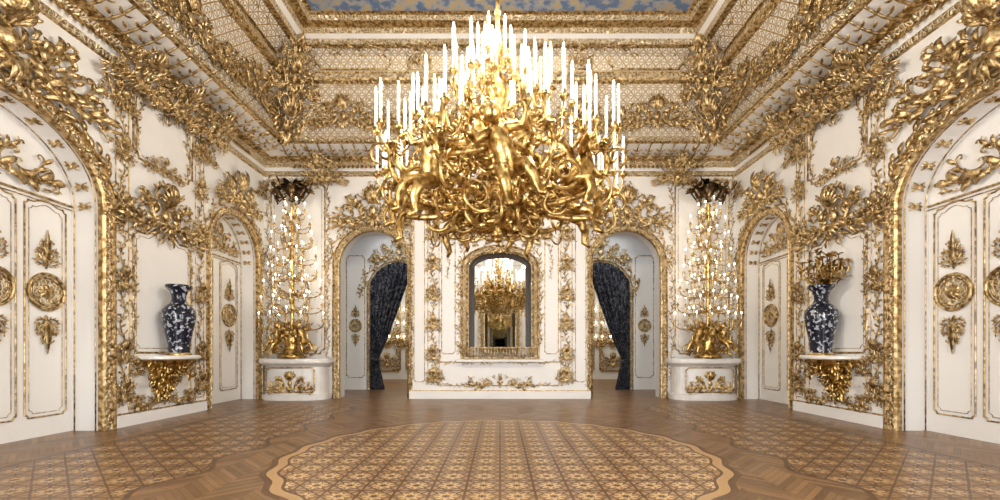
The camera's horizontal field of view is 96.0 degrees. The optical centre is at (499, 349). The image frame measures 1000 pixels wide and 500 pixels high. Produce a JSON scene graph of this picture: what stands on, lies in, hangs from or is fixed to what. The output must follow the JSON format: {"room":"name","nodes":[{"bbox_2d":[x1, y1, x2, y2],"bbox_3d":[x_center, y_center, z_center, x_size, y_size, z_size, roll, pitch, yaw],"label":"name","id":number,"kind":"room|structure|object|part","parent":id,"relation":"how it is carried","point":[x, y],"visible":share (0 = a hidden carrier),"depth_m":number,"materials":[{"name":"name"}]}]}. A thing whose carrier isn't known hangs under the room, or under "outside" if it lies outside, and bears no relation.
{"room":"historic interior","nodes":[
{"label":"historic interior","id":0,"kind":"room"},
{"bbox_2d":[0,5,263,443],"bbox_3d":[-6.650,-2.050,5.750,0.500,6.700,12.900,0,0,0],"label":"wall","id":1,"kind":"structure","parent":0,"point":[158,265],"depth_m":7.25,"materials":[{"name":"white paint"}]},
{"bbox_2d":[0,89,253,430],"bbox_3d":[-6.701,-1.053,8.080,0.422,4.706,7.660,0,0,0],"label":"trim","id":2,"kind":"structure","parent":1,"relation":"attached to","point":[45,291],"depth_m":6.80,"materials":[{"name":"paint"}]},
{"bbox_2d":[0,0,267,430],"bbox_3d":[-6.131,-1.809,6.032,0.659,6.217,13.194,0,0,0],"label":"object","id":3,"kind":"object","parent":1,"relation":"attached to","point":[24,13],"depth_m":7.49,"materials":[{"name":"gold metal"}]},
{"bbox_2d":[117,400,206,427],"bbox_3d":[-6.370,1.188,5.750,0.060,0.225,8.000,0,0,0],"label":"baseboard","id":4,"kind":"structure","parent":1,"relation":"attached to","point":[130,418],"depth_m":8.38,"materials":[{"name":"white paint"}]},
{"bbox_2d":[137,355,200,401],"bbox_3d":[-6.108,0.530,8.518,0.613,0.890,1.276,0,0,0],"label":"wall bracket","id":5,"kind":"object","parent":1,"relation":"attached to","point":[164,371],"depth_m":8.32,"materials":[{"name":"gold metal"}]},
{"bbox_2d":[161,284,196,354],"bbox_3d":[-6.050,-0.560,8.480,0.550,1.320,0.550,0,0,0],"label":"porcelain vase","id":6,"kind":"object","parent":5,"relation":"on","point":[178,318],"visible":0.91,"depth_m":8.32,"materials":[{"name":"blue ceramic"}]},
{"bbox_2d":[0,379,999,499],"bbox_3d":[0.000,1.350,9.250,18.000,0.100,22.500,0,0,0],"label":"floor","id":7,"kind":"structure","parent":0,"point":[386,444],"depth_m":5.60,"materials":[{"name":"brown wood"}]},
{"bbox_2d":[259,358,334,400],"bbox_3d":[-5.400,0.760,11.771,1.900,1.080,0.699,0,0,0],"label":"pedestal","id":8,"kind":"object","parent":7,"relation":"on","point":[295,379],"visible":1,"depth_m":11.59,"materials":[{"name":"white stone"}]},
{"bbox_2d":[257,176,324,358],"bbox_3d":[-5.411,-2.099,11.639,1.788,4.629,0.854,0,0,0],"label":"candelabrum","id":9,"kind":"object","parent":8,"relation":"on","point":[294,335],"visible":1,"depth_m":11.58,"materials":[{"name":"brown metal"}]},
{"bbox_2d":[665,358,740,400],"bbox_3d":[5.400,0.760,11.771,1.900,1.080,0.699,0,0,0],"label":"console","id":10,"kind":"object","parent":7,"relation":"on","point":[693,379],"visible":1,"depth_m":11.59,"materials":[{"name":"white stone"}]},
{"bbox_2d":[673,176,742,358],"bbox_3d":[5.389,-2.099,11.639,1.788,4.629,0.854,0,0,0],"label":"candelabrum","id":11,"kind":"object","parent":10,"relation":"on","point":[704,339],"visible":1,"depth_m":11.59,"materials":[{"name":"gold metal"}]},
{"bbox_2d":[264,164,735,397],"bbox_3d":[0.000,-2.050,12.345,12.800,6.700,0.610,0,0,0],"label":"wall","id":12,"kind":"structure","parent":0,"point":[686,205],"depth_m":12.20,"materials":[{"name":"white paint"}]},
{"bbox_2d":[264,176,284,376],"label":"wall ornament","id":13,"kind":"object","parent":12,"relation":"attached to","point":[270,201],"depth_m":12.18,"materials":[{"name":"paint"}]},
{"bbox_2d":[261,32,321,157],"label":"ornament","id":14,"kind":"object","parent":12,"relation":"attached to","point":[291,108],"depth_m":10.71,"materials":[{"name":"paint"}]},
{"bbox_2d":[289,178,397,397],"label":"wall ornament","id":15,"kind":"object","parent":12,"relation":"attached to","point":[369,195],"depth_m":12.17,"materials":[{"name":"paint"}]},
{"bbox_2d":[278,41,451,186],"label":"ornament","id":16,"kind":"object","parent":12,"relation":"attached to","point":[341,102],"depth_m":11.14,"materials":[{"name":"paint"}]},
{"bbox_2d":[398,208,410,397],"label":"wall ornament","id":17,"kind":"object","parent":12,"relation":"attached to","point":[406,247],"depth_m":12.18,"materials":[{"name":"paint"}]},
{"bbox_2d":[409,178,589,390],"bbox_3d":[-0.005,-1.803,11.906,4.845,5.796,0.272,0,0,0],"label":"wall ornament","id":18,"kind":"object","parent":12,"relation":"attached to","point":[565,372],"visible":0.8,"depth_m":12.00,"materials":[{"name":"paint"}]},
{"bbox_2d":[38,0,961,176],"bbox_3d":[0.000,-5.020,5.750,12.800,0.640,12.900,0,0,0],"label":"trim","id":19,"kind":"structure","parent":12,"relation":"attached to","point":[720,162],"depth_m":8.55,"materials":[{"name":"white paint"}]},
{"bbox_2d":[409,390,590,398],"bbox_3d":[0.000,1.188,12.010,4.840,0.225,0.060,0,0,0],"label":"baseboard","id":20,"kind":"structure","parent":12,"relation":"attached to","point":[413,394],"depth_m":11.98,"materials":[{"name":"white paint"}]},
{"bbox_2d":[456,359,543,361],"bbox_3d":[0.000,0.280,11.920,2.300,0.060,0.240,0,0,0],"label":"shelf","id":21,"kind":"object","parent":12,"relation":"attached to","point":[457,360],"visible":1,"depth_m":11.80,"materials":[{"name":"white stone"}]},
{"bbox_2d":[460,243,539,358],"bbox_3d":[0.000,-1.319,11.973,2.120,3.108,0.175,0,0,0],"label":"mirror","id":22,"kind":"object","parent":12,"relation":"attached to","point":[500,297],"visible":0.86,"depth_m":12.02,"materials":[{"name":"mirror"}]},
{"bbox_3d":[0.000,-1.200,12.020,1.720,2.840,0.001,0,0,0],"label":"glass","id":23,"kind":"part","parent":22,"relation":"part of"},
{"bbox_2d":[527,41,640,84],"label":"ornament","id":24,"kind":"object","parent":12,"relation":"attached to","point":[581,60],"depth_m":10.75,"materials":[{"name":"paint"}]},
{"bbox_2d":[589,178,704,397],"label":"wall ornament","id":25,"kind":"object","parent":12,"relation":"attached to","point":[629,193],"depth_m":12.17,"materials":[{"name":"paint"}]},
{"bbox_2d":[586,73,712,186],"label":"ornament","id":26,"kind":"object","parent":12,"relation":"attached to","point":[657,103],"depth_m":11.17,"materials":[{"name":"paint"}]},
{"bbox_2d":[678,32,738,157],"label":"ornament","id":27,"kind":"object","parent":12,"relation":"attached to","point":[708,108],"depth_m":10.71,"materials":[{"name":"paint"}]},
{"bbox_2d":[710,176,735,366],"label":"wall ornament","id":28,"kind":"object","parent":12,"relation":"attached to","point":[722,181],"depth_m":12.18,"materials":[{"name":"paint"}]},
{"bbox_2d":[144,0,855,136],"bbox_3d":[0.000,-6.260,5.750,10.920,1.880,11.020,0,0,0],"label":"cove","id":29,"kind":"object","parent":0,"point":[225,27],"visible":0.22,"depth_m":10.79,"materials":[{"name":"white paint"}]},
{"bbox_2d":[53,0,283,155],"bbox_3d":[-5.457,-5.931,5.750,1.728,3.096,11.339,0,0,0],"label":"ornament","id":30,"kind":"object","parent":29,"relation":"attached to","point":[156,64],"visible":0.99,"depth_m":8.28,"materials":[{"name":"paint"}]},
{"bbox_2d":[716,0,946,155],"bbox_3d":[5.457,-5.931,5.750,1.728,3.096,11.339,0,0,0],"label":"ornament","id":31,"kind":"object","parent":29,"relation":"attached to","point":[843,64],"visible":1,"depth_m":8.28,"materials":[{"name":"paint"}]},
{"bbox_2d":[345,235,654,389],"bbox_3d":[0.000,-1.300,16.200,12.800,5.200,7.600,0,0,0],"label":"wall","id":32,"kind":"structure","parent":0,"point":[365,246],"depth_m":14.80,"materials":[{"name":"white paint"}]},
{"bbox_2d":[346,239,406,389],"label":"wall ornament","id":33,"kind":"object","parent":32,"relation":"attached to","point":[355,325],"depth_m":14.77,"materials":[{"name":"paint"}]},
{"bbox_2d":[369,262,406,389],"bbox_3d":[-3.565,-0.780,14.650,1.390,4.140,0.280,0,0,0],"label":"curtain","id":34,"kind":"object","parent":33,"relation":"hanging from","point":[388,286],"visible":0.99,"depth_m":14.65,"materials":[{"name":"black fabric"}]},
{"bbox_2d":[379,286,406,370],"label":"wall ornament","id":35,"kind":"object","parent":32,"relation":"attached to","point":[387,358],"depth_m":19.93,"materials":[{"name":"paint"}]},
{"bbox_2d":[385,308,405,348],"bbox_3d":[-4.350,-0.936,19.839,1.701,1.827,0.266,0,0,0],"label":"wall sconce","id":36,"kind":"object","parent":35,"relation":"attached to","point":[402,342],"visible":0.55,"depth_m":19.89,"materials":[{"name":"brown metal"}]},
{"bbox_2d":[593,286,620,370],"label":"wall ornament","id":37,"kind":"object","parent":32,"relation":"attached to","point":[601,361],"depth_m":19.93,"materials":[{"name":"paint"}]},
{"bbox_2d":[594,308,614,348],"bbox_3d":[4.350,-0.936,19.839,1.701,1.827,0.266,0,0,0],"label":"wall sconce","id":38,"kind":"object","parent":37,"relation":"attached to","point":[597,342],"visible":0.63,"depth_m":19.89,"materials":[{"name":"brown metal"}]},
{"bbox_2d":[593,239,653,389],"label":"wall ornament","id":39,"kind":"object","parent":32,"relation":"attached to","point":[644,325],"depth_m":14.77,"materials":[{"name":"paint"}]},
{"bbox_2d":[593,262,630,389],"bbox_3d":[3.565,-0.780,14.650,1.390,4.140,0.280,0,0,0],"label":"curtain","id":40,"kind":"object","parent":39,"relation":"hanging from","point":[611,286],"visible":0.98,"depth_m":14.65,"materials":[{"name":"black fabric"}]},
{"bbox_2d":[307,0,692,10],"bbox_3d":[0.000,-7.550,5.750,8.600,0.100,8.700,0,0,0],"label":"ceiling","id":41,"kind":"structure","parent":0,"point":[315,5],"depth_m":9.77,"materials":[{"name":"blue paint"}]},
{"bbox_2d":[370,0,627,259],"bbox_3d":[0.006,-4.426,5.592,3.316,6.148,3.191,0,0,0],"label":"chandelier","id":42,"kind":"object","parent":41,"relation":"hanging from","point":[504,148],"visible":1,"depth_m":4.98,"materials":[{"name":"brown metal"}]},
{"bbox_2d":[218,0,781,83],"bbox_3d":[0.000,-7.025,5.750,10.618,0.951,10.718,0,0,0],"label":"trim","id":43,"kind":"structure","parent":41,"relation":"attached to","point":[651,29],"depth_m":10.30,"materials":[{"name":"gold paint"}]},
{"bbox_2d":[736,5,999,443],"bbox_3d":[6.650,-2.050,5.750,0.500,6.700,12.900,0,0,0],"label":"wall","id":44,"kind":"structure","parent":0,"point":[842,139],"depth_m":7.25,"materials":[{"name":"white paint"}]},
{"bbox_2d":[799,355,862,401],"bbox_3d":[6.108,0.530,8.503,0.613,0.890,1.245,0,0,0],"label":"wall bracket","id":45,"kind":"object","parent":44,"relation":"attached to","point":[835,371],"depth_m":8.31,"materials":[{"name":"gold metal"}]},
{"bbox_2d":[796,248,850,354],"bbox_3d":[6.074,-0.890,8.457,0.858,1.980,0.941,0,0,30],"label":"porcelain vase","id":46,"kind":"object","parent":45,"relation":"on","point":[821,318],"visible":1,"depth_m":8.32,"materials":[{"name":"blue ceramic"}]},
{"bbox_2d":[793,400,882,427],"bbox_3d":[6.370,1.188,5.750,0.060,0.225,8.000,0,0,0],"label":"baseboard","id":47,"kind":"structure","parent":44,"relation":"attached to","point":[866,418],"depth_m":8.38,"materials":[{"name":"white paint"}]},
{"bbox_2d":[732,0,999,430],"bbox_3d":[6.131,-1.809,6.032,0.659,6.217,13.194,0,0,0],"label":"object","id":48,"kind":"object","parent":44,"relation":"attached to","point":[975,13],"depth_m":7.48,"materials":[{"name":"gold metal"}]},
{"bbox_2d":[746,89,999,430],"bbox_3d":[6.701,-1.053,8.080,0.422,4.706,7.660,0,0,0],"label":"trim","id":49,"kind":"structure","parent":44,"relation":"attached to","point":[953,291],"depth_m":6.83,"materials":[{"name":"paint"}]}
]}

